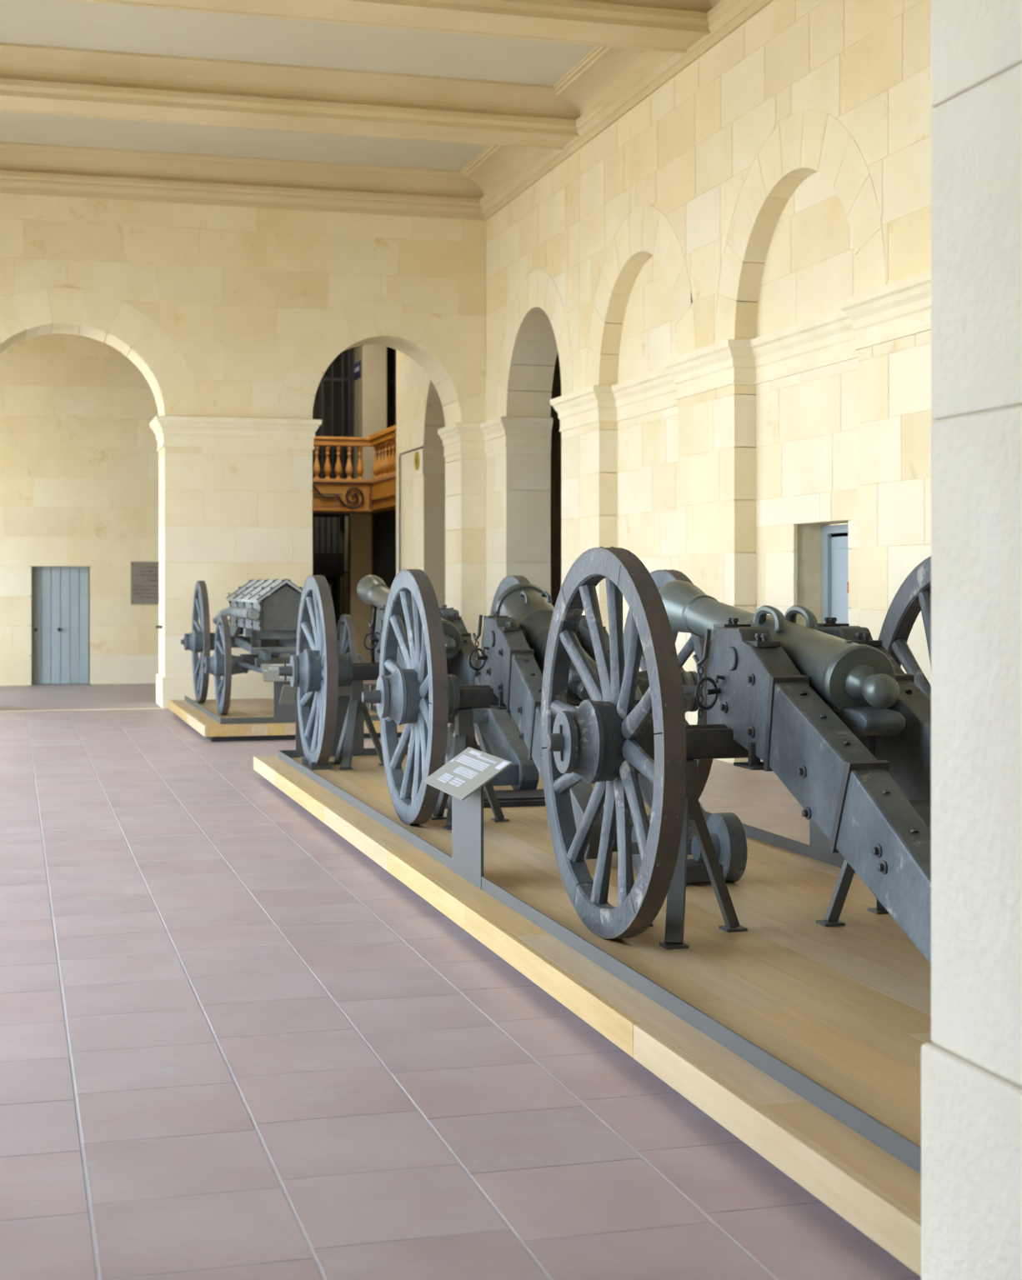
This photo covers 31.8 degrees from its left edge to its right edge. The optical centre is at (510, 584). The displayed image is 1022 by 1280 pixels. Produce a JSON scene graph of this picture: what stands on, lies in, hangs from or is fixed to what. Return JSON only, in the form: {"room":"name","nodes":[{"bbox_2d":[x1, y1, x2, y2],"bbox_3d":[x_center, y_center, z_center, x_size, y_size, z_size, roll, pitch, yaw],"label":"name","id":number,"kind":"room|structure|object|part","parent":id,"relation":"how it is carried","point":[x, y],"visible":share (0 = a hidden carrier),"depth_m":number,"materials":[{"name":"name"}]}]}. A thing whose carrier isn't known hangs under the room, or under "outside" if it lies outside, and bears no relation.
{"room":"military museum hall","nodes":[
{"label":"military museum hall","id":0,"kind":"room"},
{"bbox_2d":[0,333,312,685],"bbox_3d":[-7.088,-2.000,28.701,7.800,7.200,0.500,0,0,-16],"label":"wall","id":1,"kind":"structure","parent":0,"point":[79,457],"depth_m":28.50,"materials":[{"name":"stone"}]},
{"bbox_2d":[31,565,89,684],"bbox_3d":[-7.175,0.650,28.545,0.880,1.880,0.115,0,0,-16],"label":"door","id":2,"kind":"structure","parent":1,"relation":"in","point":[60,595],"depth_m":28.55,"materials":[{"name":"grey paint"}]},
{"bbox_2d":[130,561,158,604],"bbox_3d":[-5.686,-0.020,28.812,0.840,0.680,0.042,0,0,-16],"label":"wall plaque","id":3,"kind":"object","parent":1,"relation":"attached to","point":[144,575],"visible":0.49,"depth_m":28.75,"materials":[{"name":"stone"}]},
{"bbox_2d":[29,347,374,683],"bbox_3d":[-5.593,-2.150,32.079,12.500,7.500,7.200,0,0,-16],"label":"wall","id":4,"kind":"structure","parent":0,"point":[339,517],"depth_m":36.03,"materials":[{"name":"stone"}]},
{"bbox_2d":[314,517,339,553],"bbox_3d":[-3.836,-0.950,34.896,1.000,0.700,0.040,0,0,-16],"label":"blind","id":5,"kind":"object","parent":4,"relation":"attached to","point":[316,519],"visible":0.36,"depth_m":34.93,"materials":[{"name":"grey paint"}]},
{"bbox_2d":[314,516,339,628],"bbox_3d":[-4.117,0.135,35.399,1.490,2.930,0.060,0,0,-16],"label":"window","id":6,"kind":"structure","parent":4,"relation":"in","point":[328,578],"depth_m":35.56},
{"bbox_3d":[-3.658,-0.575,35.527,0.417,1.390,0.012,0,0,-16],"label":"pane","id":7,"kind":"part","parent":6,"relation":"part of","materials":[{"name":"black glass"}]},
{"bbox_3d":[-3.658,0.875,35.527,0.417,1.390,0.012,0,0,-16],"label":"pane","id":8,"kind":"part","parent":6,"relation":"part of","materials":[{"name":"black glass"}]},
{"bbox_2d":[314,553,342,576],"bbox_3d":[-3.661,-0.375,34.825,0.800,0.450,0.050,0,0,-16],"label":"board","id":9,"kind":"object","parent":4,"relation":"hanging from","point":[316,555],"visible":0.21,"depth_m":34.83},
{"bbox_2d":[312,348,350,479],"bbox_3d":[-4.011,-3.415,35.428,1.710,4.030,0.060,0,0,-16],"label":"window","id":10,"kind":"structure","parent":4,"relation":"in","point":[317,409],"depth_m":35.57,"materials":[{"name":"black glass"}]},
{"bbox_3d":[-4.011,-3.400,35.428,0.490,1.273,0.012,0,0,-16],"label":"pane","id":11,"kind":"part","parent":10,"relation":"part of","materials":[{"name":"black glass"}]},
{"bbox_3d":[-4.011,-2.067,35.428,0.490,1.273,0.012,0,0,-16],"label":"pane","id":12,"kind":"part","parent":10,"relation":"part of","materials":[{"name":"brown wood"}]},
{"bbox_3d":[-3.481,-4.733,35.576,0.490,1.273,0.012,0,0,-16],"label":"pane","id":13,"kind":"part","parent":10,"relation":"part of","materials":[{"name":"black glass"}]},
{"bbox_3d":[-3.481,-3.400,35.576,0.490,1.273,0.012,0,0,-16],"label":"pane","id":14,"kind":"part","parent":10,"relation":"part of","materials":[{"name":"black glass"}]},
{"bbox_3d":[-3.481,-2.067,35.576,0.490,1.273,0.012,0,0,-16],"label":"pane","id":15,"kind":"part","parent":10,"relation":"part of","materials":[{"name":"brown wood"}]},
{"bbox_2d":[312,425,395,513],"bbox_3d":[-2.240,-2.070,32.341,3.900,1.420,4.500,0,0,-16],"label":"balcony","id":16,"kind":"object","parent":4,"relation":"attached to","point":[337,495],"visible":0.61,"depth_m":33.33,"materials":[{"name":"brown wood"}]},
{"bbox_3d":[-3.561,-1.920,33.353,1.900,0.080,0.160,0,0,-16],"label":"rail","id":17,"kind":"part","parent":16,"relation":"part of","materials":[{"name":"brown wood"}]},
{"bbox_3d":[-3.548,-2.660,33.346,1.920,0.160,0.200,0,0,-16],"label":"handrail","id":18,"kind":"part","parent":16,"relation":"part of","materials":[{"name":"brown wood"}]},
{"bbox_2d":[354,345,386,508],"bbox_3d":[-2.745,-3.210,35.003,0.560,3.620,0.980,0,0,-16],"label":"post","id":19,"kind":"object","parent":16,"relation":"on","point":[370,388],"visible":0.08,"depth_m":34.58,"materials":[{"name":"stone"}]},
{"bbox_2d":[321,375,323,436],"bbox_3d":[-3.698,-3.489,35.152,0.016,1.177,0.030,0,0,-16],"label":"iron grille","id":20,"kind":"object","parent":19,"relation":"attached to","point":[322,376],"depth_m":35.15,"materials":[{"name":"black metal"}]},
{"bbox_2d":[321,445,323,478],"bbox_3d":[-3.698,-2.394,35.152,0.016,0.621,0.030,0,0,-16],"label":"iron grille","id":21,"kind":"object","parent":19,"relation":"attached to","point":[322,446],"depth_m":35.14,"materials":[{"name":"black metal"}]},
{"bbox_2d":[331,360,333,436],"bbox_3d":[-3.507,-3.642,35.206,0.017,1.474,0.030,0,0,-16],"label":"iron grille","id":22,"kind":"object","parent":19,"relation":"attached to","point":[332,361],"depth_m":35.20,"materials":[{"name":"black metal"}]},
{"bbox_2d":[331,445,333,479],"bbox_3d":[-3.507,-2.390,35.206,0.017,0.639,0.030,0,0,-16],"label":"iron grille","id":23,"kind":"object","parent":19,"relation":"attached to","point":[332,446],"depth_m":35.19,"materials":[{"name":"black metal"}]},
{"bbox_2d":[341,351,343,436],"bbox_3d":[-3.315,-3.738,35.259,0.017,1.656,0.030,0,0,-16],"label":"iron grille","id":24,"kind":"object","parent":19,"relation":"attached to","point":[342,417],"depth_m":35.25,"materials":[{"name":"black metal"}]},
{"bbox_2d":[341,446,343,479],"bbox_3d":[-3.315,-2.385,35.259,0.017,0.623,0.030,0,0,-16],"label":"iron grille","id":25,"kind":"object","parent":19,"relation":"attached to","point":[342,447],"depth_m":35.25,"materials":[{"name":"black metal"}]},
{"bbox_2d":[351,347,353,437],"bbox_3d":[-3.123,-3.776,35.313,0.017,1.757,0.030,0,0,-16],"label":"iron grille","id":26,"kind":"object","parent":19,"relation":"attached to","point":[352,347],"depth_m":35.30,"materials":[{"name":"black metal"}]},
{"bbox_2d":[351,446,353,479],"bbox_3d":[-3.123,-2.389,35.313,0.017,0.624,0.030,0,0,-16],"label":"iron grille","id":27,"kind":"object","parent":19,"relation":"attached to","point":[352,447],"depth_m":35.30,"materials":[{"name":"black metal"}]},
{"bbox_2d":[353,360,360,379],"bbox_3d":[-3.007,-4.180,34.982,0.016,0.300,0.680,0,0,-16],"label":"street sign","id":28,"kind":"object","parent":19,"relation":"attached to","point":[357,367],"visible":1,"depth_m":34.93,"materials":[{"name":"blue metal"}]},
{"bbox_2d":[386,346,387,428],"bbox_3d":[-2.423,-3.845,35.041,0.005,1.580,0.030,0,0,-16],"label":"iron grille","id":29,"kind":"object","parent":19,"relation":"attached to","point":[387,347],"depth_m":35.03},
{"bbox_3d":[-2.108,-2.680,31.947,0.200,0.200,3.670,0,0,-16],"label":"handrail","id":30,"kind":"part","parent":16,"relation":"part of","materials":[{"name":"brown wood"}]},
{"bbox_3d":[-2.097,-1.920,31.945,0.160,0.080,3.660,0,0,-16],"label":"rail","id":31,"kind":"part","parent":16,"relation":"part of","materials":[{"name":"brown wood"}]},
{"bbox_2d":[387,346,394,453],"bbox_3d":[-1.627,-3.415,36.094,2.160,4.030,0.060,0,0,-16],"label":"window","id":32,"kind":"structure","parent":4,"relation":"in","point":[390,351],"depth_m":35.87,"materials":[{"name":"black glass"}]},
{"bbox_3d":[-2.386,-4.733,35.883,0.465,1.273,0.012,0,0,-16],"label":"pane","id":33,"kind":"part","parent":32,"relation":"part of","materials":[{"name":"black glass"}]},
{"bbox_3d":[-2.386,-3.400,35.883,0.465,1.273,0.012,0,0,-16],"label":"pane","id":34,"kind":"part","parent":32,"relation":"part of","materials":[{"name":"black glass"}]},
{"bbox_3d":[-1.627,-3.415,36.094,2.160,4.030,0.060,0,0,-16],"label":"frame","id":35,"kind":"part","parent":32,"relation":"part of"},
{"bbox_2d":[394,349,395,424],"bbox_3d":[-2.271,-3.858,35.084,0.017,1.469,0.030,0,0,-16],"label":"air vent","id":36,"kind":"object","parent":4,"relation":"in","point":[394,389],"depth_m":35.07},
{"bbox_2d":[0,193,485,677],"bbox_3d":[-4.844,-2.000,23.488,9.316,7.200,0.950,0,0,-16],"label":"wall","id":37,"kind":"structure","parent":0,"point":[222,311],"depth_m":23.38,"materials":[{"name":"stone"}]},
{"bbox_2d":[155,673,273,708],"bbox_3d":[-3.669,1.400,23.817,1.984,0.400,1.010,0,0,-16],"label":"baseboard","id":38,"kind":"structure","parent":37,"relation":"attached to","point":[242,687],"depth_m":23.30,"materials":[{"name":"stone"}]},
{"bbox_2d":[149,415,321,451],"bbox_3d":[-3.669,-1.980,23.817,2.144,0.400,1.170,0,0,-16],"label":"trim","id":39,"kind":"structure","parent":37,"relation":"attached to","point":[172,431],"depth_m":23.32,"materials":[{"name":"stone"}]},
{"bbox_2d":[312,513,349,652],"bbox_3d":[-3.770,0.135,34.250,1.404,2.970,0.030,0,0,-16],"label":"gate","id":40,"kind":"object","parent":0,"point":[319,572],"visible":0.35,"depth_m":34.36,"materials":[{"name":"black metal"}]},
{"bbox_3d":[-3.770,-1.330,34.250,1.380,0.040,0.030,0,0,-16],"label":"cross rail","id":41,"kind":"part","parent":40,"relation":"part of","materials":[{"name":"black metal"}]},
{"bbox_3d":[-3.770,-0.217,34.250,1.380,0.040,0.030,0,0,-16],"label":"cross rail","id":42,"kind":"part","parent":40,"relation":"part of","materials":[{"name":"black metal"}]},
{"bbox_2d":[0,0,774,220],"bbox_3d":[-1.547,-5.310,12.962,10.400,0.780,33.800,0,0,-16],"label":"ceiling","id":43,"kind":"structure","parent":0,"point":[452,109],"depth_m":19.07,"materials":[{"name":"grey paint"}]},
{"bbox_2d":[0,680,920,1279],"bbox_3d":[-1.321,1.658,16.244,12.799,0.124,40.000,0,0,-16],"label":"floor","id":44,"kind":"structure","parent":0,"point":[235,1044],"depth_m":5.84,"materials":[{"name":"tile"}]},
{"bbox_2d":[169,698,404,741],"bbox_3d":[-2.584,1.515,20.408,2.230,0.170,4.200,0,0,-16],"label":"display platform","id":45,"kind":"object","parent":44,"relation":"on","point":[208,727],"visible":0.44,"depth_m":18.62,"materials":[{"name":"brown wood"}]},
{"bbox_2d":[180,578,364,714],"bbox_3d":[-2.740,0.685,20.649,1.874,1.495,3.967,0,0,-16],"label":"wagon","id":46,"kind":"object","parent":45,"relation":"on","point":[267,624],"visible":0.63,"depth_m":19.82,"materials":[{"name":"blue paint"}]},
{"bbox_3d":[-3.007,0.720,20.601,0.070,0.190,3.102,0,0,-16],"label":"rail","id":47,"kind":"part","parent":46,"relation":"part of","materials":[{"name":"paint"}]},
{"bbox_3d":[-2.487,0.720,20.746,0.070,0.190,3.102,0,0,-16],"label":"rail","id":48,"kind":"part","parent":46,"relation":"part of","materials":[{"name":"paint"}]},
{"bbox_2d":[260,663,295,723],"bbox_3d":[-2.165,1.127,18.517,0.810,0.605,0.244,0,0,-16],"label":"information sign","id":49,"kind":"object","parent":45,"relation":"on","point":[282,712],"visible":0.18,"depth_m":18.46,"materials":[{"name":"grey metal"}]},
{"bbox_3d":[-2.165,0.911,18.517,0.810,0.172,0.244,0,0,-16],"label":"panel","id":50,"kind":"part","parent":49,"relation":"part of","materials":[{"name":"grey metal"}]},
{"bbox_3d":[-2.167,1.180,18.524,0.570,0.500,0.014,0,0,-16],"label":"post","id":51,"kind":"part","parent":49,"relation":"part of","materials":[{"name":"grey metal"}]},
{"bbox_2d":[185,695,379,724],"bbox_3d":[-2.579,1.399,20.420,1.888,0.062,3.880,0,0,-16],"label":"edging","id":52,"kind":"object","parent":45,"relation":"on","point":[374,717],"visible":0.48,"depth_m":18.43,"materials":[{"name":"grey metal"}]},
{"bbox_2d":[345,514,371,662],"bbox_3d":[-2.964,0.125,34.786,0.420,2.950,0.600,0,0,-16],"label":"post","id":53,"kind":"object","parent":44,"relation":"on","point":[360,524],"visible":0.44,"depth_m":34.50,"materials":[{"name":"stone"}]},
{"bbox_2d":[373,510,395,662],"bbox_3d":[-2.151,0.135,32.729,0.030,2.970,3.624,0,0,-16],"label":"doorway","id":54,"kind":"object","parent":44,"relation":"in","point":[384,522],"visible":0.21,"depth_m":33.51,"materials":[{"name":"black"}]},
{"bbox_3d":[-2.151,-1.330,32.729,0.030,0.040,3.600,0,0,-16],"label":"cross rail","id":55,"kind":"part","parent":54,"relation":"part of","materials":[{"name":"black wood"}]},
{"bbox_2d":[253,755,933,1276],"bbox_3d":[0.442,1.515,9.692,2.170,0.170,11.430,0,0,-16],"label":"display platform","id":56,"kind":"object","parent":44,"relation":"on","point":[847,1007],"visible":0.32,"depth_m":6.52,"materials":[{"name":"brown wood"}]},
{"bbox_2d":[301,755,332,769],"bbox_3d":[-1.523,1.400,14.049,0.160,0.060,0.500,0,0,-16],"label":"chock","id":57,"kind":"object","parent":56,"relation":"on","point":[312,766],"visible":0.69,"depth_m":13.82,"materials":[{"name":"grey paint"}]},
{"bbox_2d":[279,683,376,757],"bbox_3d":[-1.503,1.127,14.868,0.810,0.605,0.244,0,0,-16],"label":"stand","id":58,"kind":"object","parent":56,"relation":"on","point":[288,695],"visible":0.22,"depth_m":14.87,"materials":[{"name":"grey paint"}]},
{"bbox_3d":[-1.503,0.911,14.868,0.810,0.172,0.244,0,0,-16],"label":"panel","id":59,"kind":"part","parent":58,"relation":"part of","materials":[{"name":"grey metal"}]},
{"bbox_3d":[-1.501,1.180,14.861,0.570,0.500,0.014,0,0,-16],"label":"post","id":60,"kind":"part","parent":58,"relation":"part of","materials":[{"name":"grey metal"}]},
{"bbox_2d":[332,680,384,770],"bbox_3d":[-1.163,1.093,14.077,0.450,0.673,0.550,0,0,-16],"label":"stand","id":61,"kind":"object","parent":56,"relation":"on","point":[343,756],"visible":0.86,"depth_m":14.03,"materials":[{"name":"grey paint"}]},
{"bbox_3d":[-1.308,1.167,14.175,0.045,0.517,0.254,0,0,-41],"label":"leg","id":62,"kind":"part","parent":61,"relation":"part of","materials":[{"name":"grey paint"}]},
{"bbox_3d":[-1.249,1.167,13.923,0.070,0.518,0.277,0,0,12],"label":"leg","id":63,"kind":"part","parent":61,"relation":"part of","materials":[{"name":"grey paint"}]},
{"bbox_3d":[-1.213,0.877,14.073,0.090,0.240,0.100,0,0,-16],"label":"post","id":64,"kind":"part","parent":61,"relation":"part of","materials":[{"name":"grey metal"}]},
{"bbox_3d":[-1.089,1.167,14.119,0.236,0.515,0.045,0,0,-21],"label":"leg","id":65,"kind":"part","parent":61,"relation":"part of","materials":[{"name":"grey paint"}]},
{"bbox_2d":[277,575,539,789],"bbox_3d":[-0.685,0.674,14.041,2.212,1.514,4.322,0,0,-16],"label":"cannon","id":66,"kind":"object","parent":56,"relation":"on","point":[319,672],"visible":0.56,"depth_m":13.81,"materials":[{"name":"blue paint"}]},
{"bbox_2d":[422,746,512,889],"bbox_3d":[-0.218,1.127,8.661,0.244,0.605,0.810,0,0,-16],"label":"information sign","id":67,"kind":"object","parent":56,"relation":"on","point":[463,777],"visible":1,"depth_m":8.59,"materials":[{"name":"grey metal"}]},
{"bbox_3d":[-0.211,1.180,8.663,0.014,0.500,0.570,0,0,-16],"label":"post","id":68,"kind":"part","parent":67,"relation":"part of","materials":[{"name":"grey metal"}]},
{"bbox_3d":[-0.218,0.911,8.661,0.244,0.172,0.810,0,0,-16],"label":"panel","id":69,"kind":"part","parent":67,"relation":"part of","materials":[{"name":"grey metal"}]},
{"bbox_2d":[430,708,509,829],"bbox_3d":[-0.231,1.089,10.745,0.450,0.683,0.550,0,0,-16],"label":"stand","id":70,"kind":"object","parent":56,"relation":"on","point":[464,737],"visible":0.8,"depth_m":10.71,"materials":[{"name":"grey paint"}]},
{"bbox_3d":[-0.376,1.163,10.842,0.045,0.526,0.255,0,0,-41],"label":"leg","id":71,"kind":"part","parent":70,"relation":"part of","materials":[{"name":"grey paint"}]},
{"bbox_3d":[-0.318,1.163,10.591,0.070,0.528,0.277,0,0,12],"label":"leg","id":72,"kind":"part","parent":70,"relation":"part of","materials":[{"name":"grey paint"}]},
{"bbox_3d":[-0.282,0.867,10.741,0.090,0.240,0.100,0,0,-16],"label":"post","id":73,"kind":"part","parent":70,"relation":"part of","materials":[{"name":"grey metal"}]},
{"bbox_3d":[-0.158,1.163,10.787,0.236,0.525,0.045,0,0,-21],"label":"leg","id":74,"kind":"part","parent":70,"relation":"part of","materials":[{"name":"grey paint"}]},
{"bbox_2d":[448,722,493,755],"bbox_3d":[-0.392,1.093,14.292,0.450,0.673,0.550,0,0,-16],"label":"stand","id":75,"kind":"object","parent":56,"relation":"on","point":[484,747],"visible":0.04,"depth_m":14.16,"materials":[{"name":"grey paint"}]},
{"bbox_3d":[-0.477,1.167,14.290,0.236,0.515,0.045,0,0,-10],"label":"leg","id":76,"kind":"part","parent":75,"relation":"part of","materials":[{"name":"grey paint"}]},
{"bbox_3d":[-0.238,1.167,14.206,0.188,0.518,0.276,0,0,-16],"label":"leg","id":77,"kind":"part","parent":75,"relation":"part of","materials":[{"name":"grey paint"}]},
{"bbox_2d":[445,789,545,809],"bbox_3d":[-0.051,1.405,11.771,0.900,0.050,0.560,0,0,-16],"label":"block","id":78,"kind":"object","parent":56,"relation":"on","point":[525,797],"visible":0.25,"depth_m":11.58,"materials":[{"name":"grey metal"}]},
{"bbox_2d":[361,569,712,859],"bbox_3d":[0.343,0.670,10.364,2.215,1.523,2.705,0,0,-16],"label":"cannon","id":79,"kind":"object","parent":56,"relation":"on","point":[421,697],"visible":0.49,"depth_m":10.58,"materials":[{"name":"blue paint"}]},
{"bbox_3d":[-0.024,0.680,10.543,0.150,0.100,0.200,0,0,-16],"label":"step plate","id":80,"kind":"part","parent":79,"relation":"part of","materials":[{"name":"black metal"}]},
{"bbox_3d":[0.085,0.079,11.024,0.032,0.076,0.155,0,0,-16],"label":"lifting handle","id":81,"kind":"part","parent":79,"relation":"part of","materials":[{"name":"grey metal"}]},
{"bbox_3d":[0.220,0.079,11.062,0.032,0.076,0.155,0,0,-16],"label":"lifting handle","id":82,"kind":"part","parent":79,"relation":"part of","materials":[{"name":"grey metal"}]},
{"bbox_2d":[278,745,920,1174],"bbox_3d":[0.502,1.399,9.651,1.913,0.062,11.120,0,0,-16],"label":"edging","id":83,"kind":"object","parent":56,"relation":"on","point":[897,1145],"visible":0.49,"depth_m":6.03,"materials":[{"name":"grey metal"}]},
{"bbox_2d":[630,812,747,882],"bbox_3d":[0.818,1.266,8.660,0.482,0.329,0.529,0,0,-16],"label":"mortar","id":84,"kind":"object","parent":56,"relation":"on","point":[726,830],"visible":0.47,"depth_m":8.51,"materials":[{"name":"black metal"}]},
{"bbox_2d":[649,759,747,949],"bbox_3d":[0.753,1.073,7.334,0.450,0.713,0.550,0,0,-16],"label":"stand","id":85,"kind":"object","parent":56,"relation":"on","point":[675,904],"visible":0.57,"depth_m":7.29,"materials":[{"name":"grey paint"}]},
{"bbox_3d":[0.667,1.147,7.180,0.070,0.557,0.278,0,0,12],"label":"leg","id":86,"kind":"part","parent":85,"relation":"part of","materials":[{"name":"grey paint"}]},
{"bbox_3d":[0.703,0.837,7.330,0.090,0.240,0.100,0,0,-16],"label":"post","id":87,"kind":"part","parent":85,"relation":"part of","materials":[{"name":"grey metal"}]},
{"bbox_3d":[0.827,1.147,7.376,0.237,0.554,0.045,0,0,-21],"label":"leg","id":88,"kind":"part","parent":85,"relation":"part of","materials":[{"name":"grey paint"}]},
{"bbox_2d":[540,546,930,964],"bbox_3d":[1.307,0.640,7.025,2.112,1.586,3.758,0,0,-16],"label":"cannon","id":89,"kind":"object","parent":56,"relation":"on","point":[830,708],"visible":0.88,"depth_m":7.03,"materials":[{"name":"paint"}]},
{"bbox_3d":[0.994,0.680,7.141,0.150,0.100,0.200,0,0,-16],"label":"step plate","id":90,"kind":"part","parent":89,"relation":"part of","materials":[{"name":"black metal"}]},
{"bbox_3d":[1.090,0.142,7.540,0.057,0.106,0.273,0,0,-16],"label":"lifting handle","id":91,"kind":"part","parent":89,"relation":"part of","materials":[{"name":"grey metal"}]},
{"bbox_3d":[1.225,0.142,7.578,0.057,0.106,0.273,0,0,-16],"label":"lifting handle","id":92,"kind":"part","parent":89,"relation":"part of","materials":[{"name":"grey metal"}]},
{"bbox_2d":[809,817,855,873],"bbox_3d":[1.653,1.127,9.101,0.244,0.605,0.810,0,0,-16],"label":"information sign","id":93,"kind":"object","parent":56,"relation":"on","point":[819,842],"visible":0.02,"depth_m":9.24,"materials":[{"name":"grey metal"}]},
{"bbox_2d":[815,859,889,926],"bbox_3d":[1.524,1.073,7.549,0.450,0.713,0.550,0,0,-16],"label":"stand","id":94,"kind":"object","parent":56,"relation":"on","point":[844,879],"visible":0.17,"depth_m":7.52,"materials":[{"name":"grey paint"}]},
{"bbox_3d":[1.439,1.147,7.547,0.237,0.554,0.045,0,0,-10],"label":"leg","id":95,"kind":"part","parent":94,"relation":"part of","materials":[{"name":"grey paint"}]},
{"bbox_3d":[1.597,1.147,7.708,0.045,0.556,0.255,0,0,10],"label":"leg","id":96,"kind":"part","parent":94,"relation":"part of","materials":[{"name":"grey paint"}]},
{"bbox_2d":[550,352,562,607],"bbox_3d":[2.296,-1.940,22.654,2.980,7.320,4.400,0,0,-16],"label":"wall","id":97,"kind":"structure","parent":0,"point":[556,439],"depth_m":24.26,"materials":[{"name":"stone"}]},
{"bbox_2d":[395,0,935,764],"bbox_3d":[1.397,-2.000,19.704,0.900,7.200,21.400,0,0,-16],"label":"wall","id":98,"kind":"structure","parent":0,"point":[698,177],"depth_m":16.41,"materials":[{"name":"stone"}]},
{"bbox_2d":[399,446,422,570],"bbox_3d":[-1.605,-0.321,28.661,0.024,3.642,1.671,0,0,-16],"label":"cable","id":99,"kind":"object","parent":98,"relation":"attached to","point":[420,447],"visible":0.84,"depth_m":29.45,"materials":[{"name":"black metal"}]},
{"bbox_2d":[414,451,419,469],"bbox_3d":[-1.480,-1.945,28.244,0.023,0.300,0.320,0,0,-16],"label":"oval sign","id":100,"kind":"object","parent":98,"relation":"attached to","point":[417,455],"visible":1,"depth_m":28.20,"materials":[{"name":"gold metal"}]},
{"bbox_2d":[416,447,444,474],"bbox_3d":[-0.982,-1.920,28.176,0.920,0.400,0.400,0,0,-16],"label":"trim","id":101,"kind":"structure","parent":98,"relation":"attached to","point":[432,461],"depth_m":27.91,"materials":[{"name":"stone"}]},
{"bbox_2d":[437,416,553,456],"bbox_3d":[-0.441,-1.980,24.002,0.699,0.400,2.356,0,0,-41],"label":"trim","id":102,"kind":"structure","parent":98,"relation":"attached to","point":[499,432],"depth_m":23.52,"materials":[{"name":"stone"}]},
{"bbox_2d":[549,270,930,431],"bbox_3d":[2.437,-1.980,15.223,0.710,0.400,12.210,0,0,-16],"label":"trim","id":103,"kind":"structure","parent":98,"relation":"attached to","point":[901,308],"depth_m":15.62,"materials":[{"name":"stone"}]},
{"bbox_2d":[615,171,859,761],"bbox_3d":[2.746,-1.900,14.915,0.500,7.000,11.250,0,0,-16],"label":"wall niche","id":104,"kind":"object","parent":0,"point":[807,423],"visible":0.2,"depth_m":15.35,"materials":[{"name":"stone"}]},
{"bbox_2d":[820,524,849,623],"bbox_3d":[2.845,0.550,14.813,0.085,2.100,1.130,0,0,-16],"label":"door","id":105,"kind":"structure","parent":104,"relation":"attached to","point":[834,548],"depth_m":15.13,"materials":[{"name":"grey paint"}]},
{"bbox_3d":[2.831,0.160,14.809,0.014,0.920,0.720,0,0,-16],"label":"panel","id":106,"kind":"part","parent":105,"relation":"part of","materials":[{"name":"grey paint"}]},
{"bbox_2d":[920,0,1021,1279],"bbox_3d":[1.971,-1.850,3.561,1.947,6.900,1.157,0,0,-16],"label":"wall","id":107,"kind":"structure","parent":0,"point":[971,1071],"depth_m":3.66,"materials":[{"name":"stone"}]}
]}

